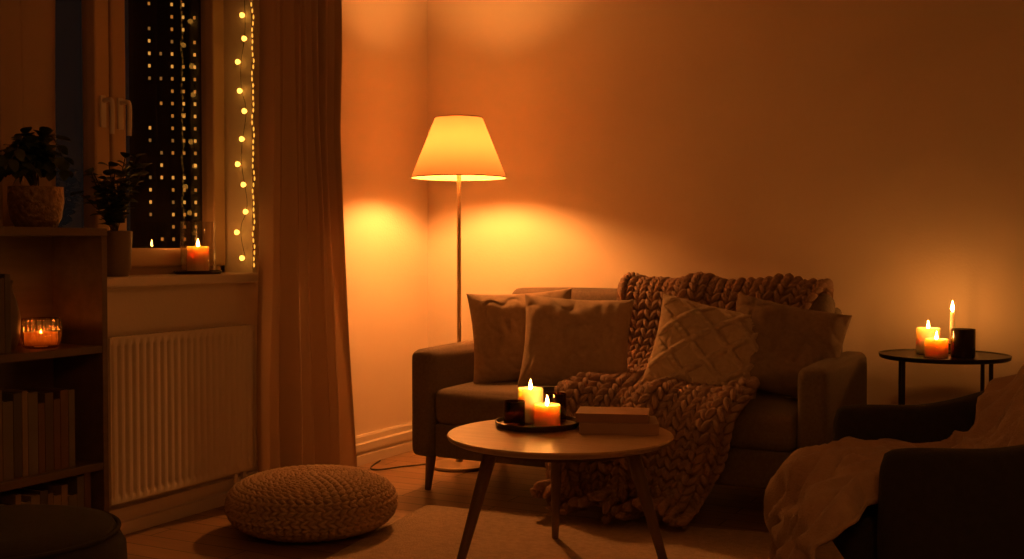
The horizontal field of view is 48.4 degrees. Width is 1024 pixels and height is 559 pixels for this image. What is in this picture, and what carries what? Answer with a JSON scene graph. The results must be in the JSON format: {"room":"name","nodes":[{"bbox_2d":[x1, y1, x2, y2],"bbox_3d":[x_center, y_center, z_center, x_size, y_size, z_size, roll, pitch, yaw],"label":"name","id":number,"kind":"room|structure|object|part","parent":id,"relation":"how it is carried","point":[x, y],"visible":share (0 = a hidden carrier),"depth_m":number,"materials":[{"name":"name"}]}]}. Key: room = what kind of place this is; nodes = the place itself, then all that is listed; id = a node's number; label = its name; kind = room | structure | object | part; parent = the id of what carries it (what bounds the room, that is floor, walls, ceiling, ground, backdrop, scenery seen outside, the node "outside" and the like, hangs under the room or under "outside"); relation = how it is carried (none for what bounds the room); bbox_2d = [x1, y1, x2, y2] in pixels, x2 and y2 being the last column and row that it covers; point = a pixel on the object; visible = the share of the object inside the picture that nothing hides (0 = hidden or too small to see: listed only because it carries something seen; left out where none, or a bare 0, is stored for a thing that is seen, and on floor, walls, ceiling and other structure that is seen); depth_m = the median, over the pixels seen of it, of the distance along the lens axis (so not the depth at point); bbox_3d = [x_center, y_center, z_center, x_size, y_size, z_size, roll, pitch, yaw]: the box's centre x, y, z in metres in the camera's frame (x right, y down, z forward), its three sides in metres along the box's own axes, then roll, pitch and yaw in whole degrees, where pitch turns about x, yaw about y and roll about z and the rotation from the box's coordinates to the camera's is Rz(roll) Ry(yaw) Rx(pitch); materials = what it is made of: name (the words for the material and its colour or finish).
{"room":"living room","nodes":[
{"label":"living room","id":0,"kind":"room"},
{"bbox_2d":[107,275,427,460],"bbox_3d":[-1.982,0.503,3.417,0.250,0.905,6.200,1,2,27],"label":"wall","id":1,"kind":"structure","parent":0,"point":[388,316],"depth_m":5.57,"materials":[{"name":"paint"}]},
{"bbox_2d":[129,265,224,274],"bbox_3d":[-1.561,-0.015,4.345,0.065,0.080,1.300,1,2,27],"label":"frame","id":2,"kind":"object","parent":1,"relation":"on","point":[134,270],"visible":0.21,"depth_m":4.55,"materials":[{"name":"paint"}]},
{"bbox_2d":[108,324,255,505],"bbox_3d":[-1.282,0.562,4.389,0.105,0.734,0.777,1,2,27],"label":"radiator","id":3,"kind":"object","parent":1,"relation":"attached to","point":[182,403],"visible":0.9,"depth_m":4.33,"materials":[{"name":"metal"}]},
{"bbox_3d":[-1.240,0.200,4.357,0.009,0.009,0.765,1,2,27],"label":"grille rail","id":4,"kind":"part","parent":3,"relation":"part of","materials":[{"name":"metal"}]},
{"bbox_2d":[107,272,257,287],"bbox_3d":[-1.441,0.006,4.284,0.205,0.039,1.360,1,2,27],"label":"windowsill","id":5,"kind":"structure","parent":1,"relation":"on","point":[152,280],"depth_m":4.38,"materials":[{"name":"white paint"}]},
{"bbox_2d":[70,152,151,276],"bbox_3d":[-1.466,-0.236,4.143,0.253,0.452,0.278,-1,2,-39],"label":"potted plant","id":6,"kind":"object","parent":5,"relation":"on","point":[119,243],"visible":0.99,"depth_m":4.14,"materials":[{"name":"green plant"}]},
{"bbox_3d":[-1.499,-0.234,4.137,0.037,0.152,0.141,1,2,27],"label":"stem","id":7,"kind":"part","parent":6,"relation":"part of","materials":[{"name":"green plant"}]},
{"bbox_3d":[-1.470,-0.266,4.121,0.035,0.215,0.128,1,2,27],"label":"stem","id":8,"kind":"part","parent":6,"relation":"part of","materials":[{"name":"green plant"}]},
{"bbox_3d":[-1.435,-0.269,4.126,0.103,0.221,0.103,1,2,27],"label":"stem","id":9,"kind":"part","parent":6,"relation":"part of","materials":[{"name":"plant"}]},
{"bbox_3d":[-1.456,-0.095,4.193,0.116,0.168,0.116,1,2,27],"label":"pot","id":10,"kind":"part","parent":6,"relation":"part of","materials":[{"name":"ceramic"}]},
{"bbox_3d":[-1.415,-0.301,4.169,0.097,0.282,0.014,1,2,27],"label":"stem","id":11,"kind":"part","parent":6,"relation":"part of","materials":[{"name":"green plant"}]},
{"bbox_3d":[-1.392,-0.284,4.154,0.146,0.250,0.013,1,2,27],"label":"stem","id":12,"kind":"part","parent":6,"relation":"part of","materials":[{"name":"green plant"}]},
{"bbox_2d":[173,270,222,273],"bbox_3d":[-1.269,-0.029,4.611,0.196,0.014,0.196,1,2,27],"label":"tray","id":13,"kind":"object","parent":5,"relation":"on","point":[175,271],"visible":0.88,"depth_m":4.53,"materials":[{"name":"black metal"}]},
{"bbox_2d":[187,240,208,270],"bbox_3d":[-1.269,-0.097,4.609,0.088,0.136,0.088,1,2,27],"label":"pillar candle","id":14,"kind":"object","parent":13,"relation":"on","point":[197,256],"visible":0.88,"depth_m":4.57,"materials":[{"name":"orange wax"}]},
{"bbox_2d":[180,221,215,270],"bbox_3d":[-1.269,-0.132,4.608,0.141,0.205,0.141,1,2,27],"label":"glass","id":15,"kind":"object","parent":13,"relation":"on","point":[180,221],"visible":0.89,"depth_m":4.61,"materials":[{"name":"clear glass"}]},
{"bbox_2d":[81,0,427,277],"bbox_3d":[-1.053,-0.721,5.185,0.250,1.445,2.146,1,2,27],"label":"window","id":16,"kind":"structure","parent":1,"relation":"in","point":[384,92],"depth_m":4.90,"materials":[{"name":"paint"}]},
{"bbox_3d":[-1.563,-0.714,4.281,0.072,1.340,0.070,1,2,27],"label":"sash","id":17,"kind":"part","parent":16,"relation":"part of","materials":[{"name":"white wood"}]},
{"bbox_2d":[99,95,105,127],"bbox_3d":[-1.529,-0.628,4.261,0.010,0.120,0.028,1,2,27],"label":"plate","id":18,"kind":"object","parent":16,"relation":"attached to","point":[102,105],"visible":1,"depth_m":4.25,"materials":[{"name":"white paint"}]},
{"bbox_3d":[-1.502,-0.610,4.247,0.053,0.136,0.018,1,2,27],"label":"handle","id":19,"kind":"part","parent":16,"relation":"part of","materials":[{"name":"white plastic"}]},
{"bbox_3d":[-1.526,-0.716,4.354,0.072,1.340,0.070,1,2,27],"label":"sash","id":20,"kind":"part","parent":16,"relation":"part of","materials":[{"name":"white wood"}]},
{"bbox_2d":[117,98,123,129],"bbox_3d":[-1.490,-0.630,4.336,0.010,0.120,0.028,1,2,27],"label":"plate","id":21,"kind":"object","parent":16,"relation":"attached to","point":[120,108],"visible":1,"depth_m":4.33,"materials":[{"name":"white paint"}]},
{"bbox_3d":[-1.463,-0.613,4.323,0.053,0.136,0.018,1,2,27],"label":"handle","id":22,"kind":"part","parent":16,"relation":"part of","materials":[{"name":"silver metal"}]},
{"bbox_3d":[-1.399,-0.090,4.617,0.072,0.075,0.484,1,2,27],"label":"sash","id":23,"kind":"part","parent":16,"relation":"part of","materials":[{"name":"white wood"}]},
{"bbox_3d":[-1.272,-0.729,4.846,0.072,1.340,0.070,1,2,27],"label":"sash","id":24,"kind":"part","parent":16,"relation":"part of","materials":[{"name":"white wood"}]},
{"bbox_2d":[234,0,254,266],"bbox_3d":[-1.127,-0.737,4.801,0.093,1.372,0.053,1,2,36],"label":"fairy lights","id":25,"kind":"object","parent":16,"relation":"attached to","point":[244,38],"visible":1,"depth_m":4.80,"materials":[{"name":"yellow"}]},
{"bbox_2d":[109,422,412,534],"bbox_3d":[-1.856,0.887,3.363,0.034,0.140,6.200,1,2,27],"label":"baseboard","id":26,"kind":"structure","parent":1,"relation":"attached to","point":[135,515],"depth_m":4.53,"materials":[{"name":"white paint"}]},
{"bbox_2d":[124,450,768,558],"bbox_3d":[0.274,1.035,2.352,5.250,0.100,6.350,1,2,27],"label":"floor","id":27,"kind":"structure","parent":0,"point":[209,534],"depth_m":4.51,"materials":[{"name":"brown wood"}]},
{"bbox_2d":[0,226,108,511],"bbox_3d":[-1.606,0.404,3.254,0.233,1.112,0.960,1,2,27],"label":"bookcase","id":28,"kind":"object","parent":27,"relation":"on","point":[54,271],"visible":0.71,"depth_m":3.62,"materials":[{"name":"brown wood"}]},
{"bbox_2d":[10,280,20,350],"bbox_3d":[-1.526,0.108,3.430,0.090,0.210,0.090,1,2,27],"label":"ceramic vase","id":29,"kind":"object","parent":28,"relation":"on","point":[15,313],"visible":0.35,"depth_m":3.42,"materials":[{"name":"black ceramic"}]},
{"bbox_2d":[0,126,73,226],"bbox_3d":[-1.470,-0.312,3.475,0.236,0.308,0.222,1,2,27],"label":"potted plant","id":30,"kind":"object","parent":28,"relation":"on","point":[34,205],"visible":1,"depth_m":3.46,"materials":[{"name":"green plant"}]},
{"bbox_3d":[-1.477,-0.347,3.449,0.027,0.149,0.106,1,2,27],"label":"stem","id":31,"kind":"part","parent":30,"relation":"part of","materials":[{"name":"green plant"}]},
{"bbox_3d":[-1.464,-0.222,3.507,0.164,0.125,0.164,1,2,27],"label":"pot","id":32,"kind":"part","parent":30,"relation":"part of","materials":[{"name":"brown ceramic"}]},
{"bbox_3d":[-1.415,-0.356,3.482,0.116,0.165,0.012,1,2,27],"label":"stem","id":33,"kind":"part","parent":30,"relation":"part of","materials":[{"name":"green plant"}]},
{"bbox_2d":[20,317,61,348],"bbox_3d":[-1.451,0.165,3.511,0.119,0.092,0.119,1,2,27],"label":"votive candle","id":34,"kind":"object","parent":28,"relation":"on","point":[35,332],"visible":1,"depth_m":3.46,"materials":[{"name":"orange glass"}]},
{"bbox_2d":[0,274,90,507],"bbox_3d":[-1.598,0.417,3.265,0.170,0.935,0.834,1,2,27],"label":"books","id":35,"kind":"object","parent":28,"relation":"on","point":[37,424],"visible":0.7,"depth_m":3.43,"materials":[{"name":"brown paper"}]},
{"bbox_2d":[0,390,2,481],"bbox_3d":[-1.560,0.453,3.336,0.166,0.266,0.028,1,2,27],"label":"book","id":36,"kind":"object","parent":35,"relation":"on","point":[1,403],"depth_m":3.31,"materials":[{"name":"brown paper"}]},
{"bbox_2d":[0,278,4,353],"bbox_3d":[-1.548,0.106,3.333,0.150,0.220,0.029,1,2,27],"label":"book","id":37,"kind":"object","parent":35,"relation":"on","point":[2,280],"depth_m":3.31,"materials":[{"name":"brown paper"}]},
{"bbox_2d":[0,274,10,353],"bbox_3d":[-1.541,0.099,3.359,0.163,0.232,0.019,1,2,27],"label":"book","id":38,"kind":"object","parent":35,"relation":"on","point":[5,303],"depth_m":3.31,"materials":[{"name":"brown paper"}]},
{"bbox_2d":[2,400,13,480],"bbox_3d":[-1.543,0.470,3.365,0.162,0.230,0.035,1,2,27],"label":"book","id":39,"kind":"object","parent":35,"relation":"on","point":[7,405],"depth_m":3.33,"materials":[{"name":"brown paper"}]},
{"bbox_2d":[0,492,20,504],"bbox_3d":[-1.531,0.757,3.404,0.169,0.247,0.019,1,2,27],"label":"book","id":40,"kind":"object","parent":35,"relation":"on","point":[6,498],"depth_m":3.37,"materials":[{"name":"brown paper"}]},
{"bbox_2d":[4,490,39,503],"bbox_3d":[-1.499,0.763,3.456,0.160,0.233,0.032,1,2,27],"label":"book","id":41,"kind":"object","parent":35,"relation":"on","point":[28,496],"depth_m":3.43,"materials":[{"name":"brown paper"}]},
{"bbox_2d":[21,500,30,503],"bbox_3d":[-1.512,0.771,3.425,0.155,0.220,0.031,1,2,27],"label":"book","id":42,"kind":"object","parent":35,"relation":"on","point":[22,501],"depth_m":3.40,"materials":[{"name":"brown paper"}]},
{"bbox_2d":[10,487,47,504],"bbox_3d":[-1.478,0.758,3.480,0.144,0.241,0.026,1,2,27],"label":"book","id":43,"kind":"object","parent":35,"relation":"on","point":[41,496],"depth_m":3.45,"materials":[{"name":"brown paper"}]},
{"bbox_2d":[27,391,38,475],"bbox_3d":[-1.494,0.460,3.439,0.142,0.247,0.034,1,2,27],"label":"book","id":44,"kind":"object","parent":35,"relation":"on","point":[32,396],"depth_m":3.41,"materials":[{"name":"brown paper"}]},
{"bbox_2d":[38,402,44,472],"bbox_3d":[-1.491,0.477,3.473,0.168,0.211,0.023,1,2,27],"label":"book","id":45,"kind":"object","parent":35,"relation":"on","point":[41,405],"depth_m":3.43,"materials":[{"name":"brown paper"}]},
{"bbox_2d":[26,482,67,504],"bbox_3d":[-1.450,0.755,3.552,0.162,0.244,0.024,1,2,27],"label":"book","id":46,"kind":"object","parent":35,"relation":"on","point":[59,490],"depth_m":3.52,"materials":[{"name":"brown paper"}]},
{"bbox_2d":[48,492,52,504],"bbox_3d":[-1.472,0.764,3.505,0.157,0.229,0.018,1,2,27],"label":"book","id":47,"kind":"object","parent":35,"relation":"on","point":[50,495],"depth_m":3.47,"materials":[{"name":"brown paper"}]},
{"bbox_2d":[53,493,60,504],"bbox_3d":[-1.457,0.769,3.525,0.149,0.218,0.028,1,2,27],"label":"book","id":48,"kind":"object","parent":35,"relation":"on","point":[56,496],"depth_m":3.49,"materials":[{"name":"brown paper"}]},
{"bbox_2d":[53,398,60,469],"bbox_3d":[-1.466,0.472,3.524,0.170,0.216,0.024,1,2,27],"label":"book","id":49,"kind":"object","parent":35,"relation":"on","point":[56,401],"depth_m":3.48,"materials":[{"name":"brown paper"}]},
{"bbox_2d":[49,475,83,506],"bbox_3d":[-1.417,0.745,3.605,0.152,0.261,0.026,1,2,27],"label":"book","id":50,"kind":"object","parent":35,"relation":"on","point":[75,483],"depth_m":3.57,"materials":[{"name":"brown paper"}]},
{"bbox_2d":[68,493,76,505],"bbox_3d":[-1.440,0.773,3.582,0.169,0.207,0.033,1,2,27],"label":"book","id":51,"kind":"object","parent":35,"relation":"on","point":[72,497],"depth_m":3.54,"materials":[{"name":"brown paper"}]},
{"bbox_2d":[80,472,90,507],"bbox_3d":[-1.411,0.741,3.633,0.167,0.267,0.025,1,2,27],"label":"book","id":52,"kind":"object","parent":35,"relation":"on","point":[85,479],"depth_m":3.59,"materials":[{"name":"brown paper"}]},
{"bbox_3d":[-1.603,0.230,3.248,0.222,0.024,0.916,1,2,27],"label":"shelf","id":53,"kind":"part","parent":28,"relation":"part of","materials":[{"name":"brown wood"}]},
{"bbox_3d":[-1.603,0.600,3.258,0.222,0.024,0.916,1,2,27],"label":"shelf","id":54,"kind":"part","parent":28,"relation":"part of","materials":[{"name":"brown wood"}]},
{"bbox_2d":[0,504,126,558],"bbox_3d":[-1.270,0.782,2.823,0.610,0.380,0.610,1,2,27],"label":"upholstered ottoman","id":55,"kind":"object","parent":27,"relation":"on","point":[27,531],"visible":1,"depth_m":2.76,"materials":[{"name":"fabric"}]},
{"bbox_2d":[224,464,397,542],"bbox_3d":[-0.742,0.825,4.238,0.635,0.224,0.635,0,2,-12],"label":"knitted pouf","id":56,"kind":"object","parent":27,"relation":"on","point":[301,503],"visible":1,"depth_m":4.02,"materials":[{"name":"fabric"}]},
{"bbox_2d":[370,460,425,469],"bbox_3d":[-0.540,0.893,5.463,0.298,0.011,0.222,0,2,16],"label":"power cord","id":57,"kind":"object","parent":27,"relation":"on","point":[379,460],"visible":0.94,"depth_m":5.46,"materials":[{"name":"plastic"}]},
{"bbox_2d":[411,115,506,472],"bbox_3d":[-0.253,0.064,5.444,0.457,1.671,0.458,1,2,20],"label":"floor lamp","id":58,"kind":"object","parent":27,"relation":"on","point":[458,148],"visible":0.98,"depth_m":5.30,"materials":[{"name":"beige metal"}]},
{"bbox_3d":[-0.253,-0.627,5.425,0.453,0.283,0.453,1,2,27],"label":"lamp shade","id":59,"kind":"part","parent":58,"relation":"part of","materials":[{"name":"white fabric"}]},
{"bbox_2d":[325,505,843,558],"bbox_3d":[0.498,0.954,3.297,2.500,0.009,2.000,1,2,19],"label":"area rug","id":60,"kind":"object","parent":27,"relation":"on","point":[430,531],"visible":0.7,"depth_m":4.07,"materials":[{"name":"carpet"}]},
{"bbox_2d":[447,417,673,558],"bbox_3d":[0.168,0.720,3.694,0.762,0.442,0.732,1,2,27],"label":"coffee table","id":61,"kind":"object","parent":60,"relation":"on","point":[569,446],"visible":0.77,"depth_m":3.54,"materials":[{"name":"brown wood"}]},
{"bbox_3d":[-0.120,0.732,3.543,0.046,0.439,0.046,20,-8,-29],"label":"leg","id":62,"kind":"part","parent":61,"relation":"part of","materials":[{"name":"brown wood"}]},
{"bbox_2d":[495,416,578,432],"bbox_3d":[0.085,0.483,3.835,0.286,0.021,0.286,1,2,27],"label":"serving tray","id":63,"kind":"object","parent":61,"relation":"on","point":[569,424],"visible":0.53,"depth_m":3.72,"materials":[{"name":"black metal"}]},
{"bbox_2d":[504,399,524,425],"bbox_3d":[0.008,0.445,3.799,0.072,0.082,0.072,1,2,27],"label":"jar candle","id":64,"kind":"object","parent":63,"relation":"on","point":[514,409],"visible":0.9,"depth_m":3.77,"materials":[{"name":"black glass"}]},
{"bbox_2d":[518,379,542,423],"bbox_3d":[0.063,0.411,3.878,0.086,0.146,0.086,1,2,27],"label":"pillar candle","id":65,"kind":"object","parent":63,"relation":"on","point":[531,395],"visible":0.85,"depth_m":3.84,"materials":[{"name":"beige wax"}]},
{"bbox_2d":[534,396,559,426],"bbox_3d":[0.116,0.434,3.768,0.088,0.106,0.088,1,2,27],"label":"pillar candle","id":66,"kind":"object","parent":63,"relation":"on","point":[546,413],"visible":0.96,"depth_m":3.73,"materials":[{"name":"orange wax"}]},
{"bbox_2d":[544,392,565,421],"bbox_3d":[0.148,0.436,3.893,0.076,0.095,0.076,1,2,27],"label":"jar candle","id":67,"kind":"object","parent":63,"relation":"on","point":[553,397],"visible":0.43,"depth_m":3.86,"materials":[{"name":"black glass"}]},
{"bbox_3d":[0.155,0.719,4.019,0.046,0.439,0.046,0,19,0],"label":"leg","id":68,"kind":"part","parent":61,"relation":"part of","materials":[{"name":"brown wood"}]},
{"bbox_2d":[579,416,658,434],"bbox_3d":[0.350,0.479,3.755,0.255,0.034,0.180,0,2,4],"label":"hardcover book","id":69,"kind":"object","parent":61,"relation":"on","point":[652,428],"visible":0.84,"depth_m":3.67,"materials":[{"name":"brown paper"}]},
{"bbox_2d":[575,406,649,423],"bbox_3d":[0.335,0.447,3.769,0.235,0.028,0.165,0,2,9],"label":"hardcover book","id":70,"kind":"object","parent":69,"relation":"on","point":[584,413],"visible":1,"depth_m":3.70,"materials":[{"name":"brown paper"}]},
{"bbox_3d":[0.430,0.732,3.543,0.046,0.439,0.046,-20,-8,29],"label":"leg","id":71,"kind":"part","parent":61,"relation":"part of","materials":[{"name":"brown wood"}]},
{"bbox_2d":[832,390,1023,558],"bbox_3d":[1.270,0.591,2.884,0.941,0.741,0.842,0,2,7],"label":"armchair","id":72,"kind":"object","parent":60,"relation":"on","point":[934,503],"visible":0.79,"depth_m":2.52,"materials":[{"name":"fabric"}]},
{"bbox_2d":[832,504,877,558],"bbox_3d":[1.200,0.619,2.895,0.800,0.160,0.620,0,2,8],"label":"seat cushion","id":73,"kind":"object","parent":72,"relation":"on","point":[859,540],"depth_m":2.65,"materials":[{"name":"fabric"}]},
{"bbox_2d":[764,364,1023,558],"bbox_3d":[1.266,0.497,2.820,1.252,0.827,0.726,0,2,8],"label":"throw","id":74,"kind":"object","parent":72,"relation":"on","point":[818,492],"visible":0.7,"depth_m":2.89,"materials":[{"name":"beige fabric"}]},
{"bbox_2d":[412,287,866,489],"bbox_3d":[0.535,0.483,4.880,1.789,0.868,0.852,1,2,27],"label":"sofa","id":75,"kind":"object","parent":27,"relation":"on","point":[445,397],"visible":0.32,"depth_m":4.70,"materials":[{"name":"fabric"}]},
{"bbox_3d":[-0.358,0.831,4.957,0.048,0.166,0.048,5,0,-13],"label":"leg","id":76,"kind":"part","parent":75,"relation":"part of","materials":[{"name":"brown wood"}]},
{"bbox_3d":[-0.205,0.524,5.258,0.127,0.478,0.820,1,2,27],"label":"arm","id":77,"kind":"part","parent":75,"relation":"part of","materials":[{"name":"fabric"}]},
{"bbox_2d":[435,380,554,424],"bbox_3d":[0.153,0.539,4.984,0.770,0.180,0.684,1,2,27],"label":"seat cushion","id":78,"kind":"object","parent":75,"relation":"on","point":[457,402],"depth_m":4.81,"materials":[{"name":"fabric"}]},
{"bbox_2d":[467,288,571,383],"bbox_3d":[0.050,0.254,5.099,0.496,0.427,0.194,0,2,-8],"label":"throw pillow","id":79,"kind":"object","parent":75,"relation":"on","point":[498,321],"visible":0.56,"depth_m":5.04,"materials":[{"name":"fabric"}]},
{"bbox_2d":[512,287,616,299],"bbox_3d":[0.333,0.256,5.288,0.738,0.436,0.190,1,-6,27],"label":"cushion","id":80,"kind":"object","parent":75,"relation":"on","point":[577,293],"depth_m":5.24,"materials":[{"name":"fabric"}]},
{"bbox_2d":[517,294,633,386],"bbox_3d":[0.272,0.268,4.831,0.485,0.408,0.216,0,2,8],"label":"throw pillow","id":81,"kind":"object","parent":75,"relation":"on","point":[564,338],"visible":0.88,"depth_m":4.78,"materials":[{"name":"fabric"}]},
{"bbox_2d":[530,271,833,528],"bbox_3d":[0.736,0.438,4.692,0.984,0.928,1.208,1,2,27],"label":"knit blanket","id":82,"kind":"object","parent":75,"relation":"on","point":[701,419],"visible":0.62,"depth_m":4.35,"materials":[{"name":"fabric"}]},
{"bbox_2d":[641,293,758,398],"bbox_3d":[0.785,0.284,4.572,0.525,0.451,0.223,0,2,13],"label":"throw pillow","id":83,"kind":"object","parent":75,"relation":"on","point":[695,342],"visible":0.69,"depth_m":4.53,"materials":[{"name":"beige fabric"}]},
{"bbox_2d":[730,390,797,451],"bbox_3d":[0.840,0.549,4.630,0.770,0.180,0.684,1,2,27],"label":"seat cushion","id":84,"kind":"object","parent":75,"relation":"on","point":[768,422],"depth_m":4.22,"materials":[{"name":"fabric"}]},
{"bbox_2d":[736,293,851,398],"bbox_3d":[1.086,0.280,4.549,0.519,0.445,0.224,0,2,17],"label":"throw pillow","id":85,"kind":"object","parent":75,"relation":"on","point":[790,339],"visible":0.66,"depth_m":4.50,"materials":[{"name":"fabric"}]},
{"bbox_2d":[809,293,834,312],"bbox_3d":[1.001,0.266,4.943,0.762,0.436,0.190,1,-6,27],"label":"cushion","id":86,"kind":"object","parent":75,"relation":"on","point":[824,303],"depth_m":4.74,"materials":[{"name":"fabric"}]},
{"bbox_3d":[1.272,0.545,4.496,0.127,0.478,0.820,1,2,27],"label":"arm","id":87,"kind":"part","parent":75,"relation":"part of","materials":[{"name":"fabric"}]},
{"bbox_3d":[0.703,0.426,5.203,1.567,0.640,0.120,1,2,27],"label":"frame","id":88,"kind":"part","parent":75,"relation":"part of","materials":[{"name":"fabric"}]},
{"bbox_2d":[878,349,1011,404],"bbox_3d":[1.728,0.611,4.569,0.500,0.626,0.500,1,2,27],"label":"side table","id":89,"kind":"object","parent":27,"relation":"on","point":[981,358],"visible":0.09,"depth_m":4.45,"materials":[{"name":"black metal"}]},
{"bbox_3d":[1.622,0.614,4.767,0.016,0.609,0.016,1,2,27],"label":"leg","id":90,"kind":"part","parent":89,"relation":"part of","materials":[{"name":"black metal"}]},
{"bbox_3d":[1.529,0.622,4.463,0.016,0.609,0.016,1,2,27],"label":"leg","id":91,"kind":"part","parent":89,"relation":"part of","materials":[{"name":"black metal"}]},
{"bbox_2d":[916,321,939,353],"bbox_3d":[1.695,0.234,4.643,0.092,0.136,0.092,1,2,27],"label":"pillar candle","id":92,"kind":"object","parent":89,"relation":"on","point":[922,333],"visible":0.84,"depth_m":4.61,"materials":[{"name":"beige wax"}]},
{"bbox_2d":[924,331,947,357],"bbox_3d":[1.675,0.254,4.499,0.088,0.102,0.088,1,2,27],"label":"pillar candle","id":93,"kind":"object","parent":89,"relation":"on","point":[936,347],"visible":1,"depth_m":4.46,"materials":[{"name":"orange wax"}]},
{"bbox_2d":[948,301,954,353],"bbox_3d":[1.795,0.194,4.647,0.072,0.215,0.072,1,2,27],"label":"taper candle","id":94,"kind":"object","parent":89,"relation":"on","point":[952,314],"visible":0.43,"depth_m":4.64,"materials":[{"name":"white wax"}]},
{"bbox_2d":[950,328,975,357],"bbox_3d":[1.772,0.250,4.479,0.092,0.112,0.092,1,2,27],"label":"jar candle","id":95,"kind":"object","parent":89,"relation":"on","point":[963,340],"visible":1,"depth_m":4.44,"materials":[{"name":"black glass"}]},
{"bbox_3d":[1.927,0.617,4.675,0.016,0.609,0.016,1,2,27],"label":"leg","id":96,"kind":"part","parent":89,"relation":"part of","materials":[{"name":"black metal"}]},
{"bbox_3d":[1.834,0.625,4.370,0.016,0.609,0.016,1,2,27],"label":"leg","id":97,"kind":"part","parent":89,"relation":"part of","materials":[{"name":"black metal"}]},
{"bbox_2d":[427,0,1023,404],"bbox_3d":[1.695,-0.415,5.067,5.250,2.650,0.150,1,2,27],"label":"wall","id":98,"kind":"structure","parent":0,"point":[874,149],"depth_m":5.26,"materials":[{"name":"paint"}]},
{"bbox_3d":[-1.982,-1.543,3.361,0.250,0.300,6.200,1,2,27],"label":"wall","id":99,"kind":"structure","parent":0,"visible":0},
{"bbox_3d":[-1.263,-1.559,4.303,0.164,0.040,2.734,1,2,27],"label":"curtain rod","id":100,"kind":"object","parent":99,"relation":"attached to","visible":0},
{"bbox_2d":[0,0,55,226],"bbox_3d":[-1.643,-0.286,3.551,0.082,2.445,0.521,1,2,27],"label":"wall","id":101,"kind":"structure","parent":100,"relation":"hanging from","point":[27,27],"depth_m":3.69,"materials":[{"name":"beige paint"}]},
{"bbox_2d":[256,0,356,472],"bbox_3d":[-0.881,-0.323,4.894,0.159,2.445,0.604,1,2,27],"label":"curtain","id":102,"kind":"object","parent":100,"relation":"hanging from","point":[304,393],"visible":0.96,"depth_m":4.86,"materials":[{"name":"beige fabric"}]},
{"label":"outside","id":103,"kind":"structure","parent":0,"visible":0},
{"bbox_2d":[128,0,201,247],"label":"window","id":104,"kind":"structure","parent":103,"point":[164,35],"depth_m":198.93,"materials":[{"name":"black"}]}
]}

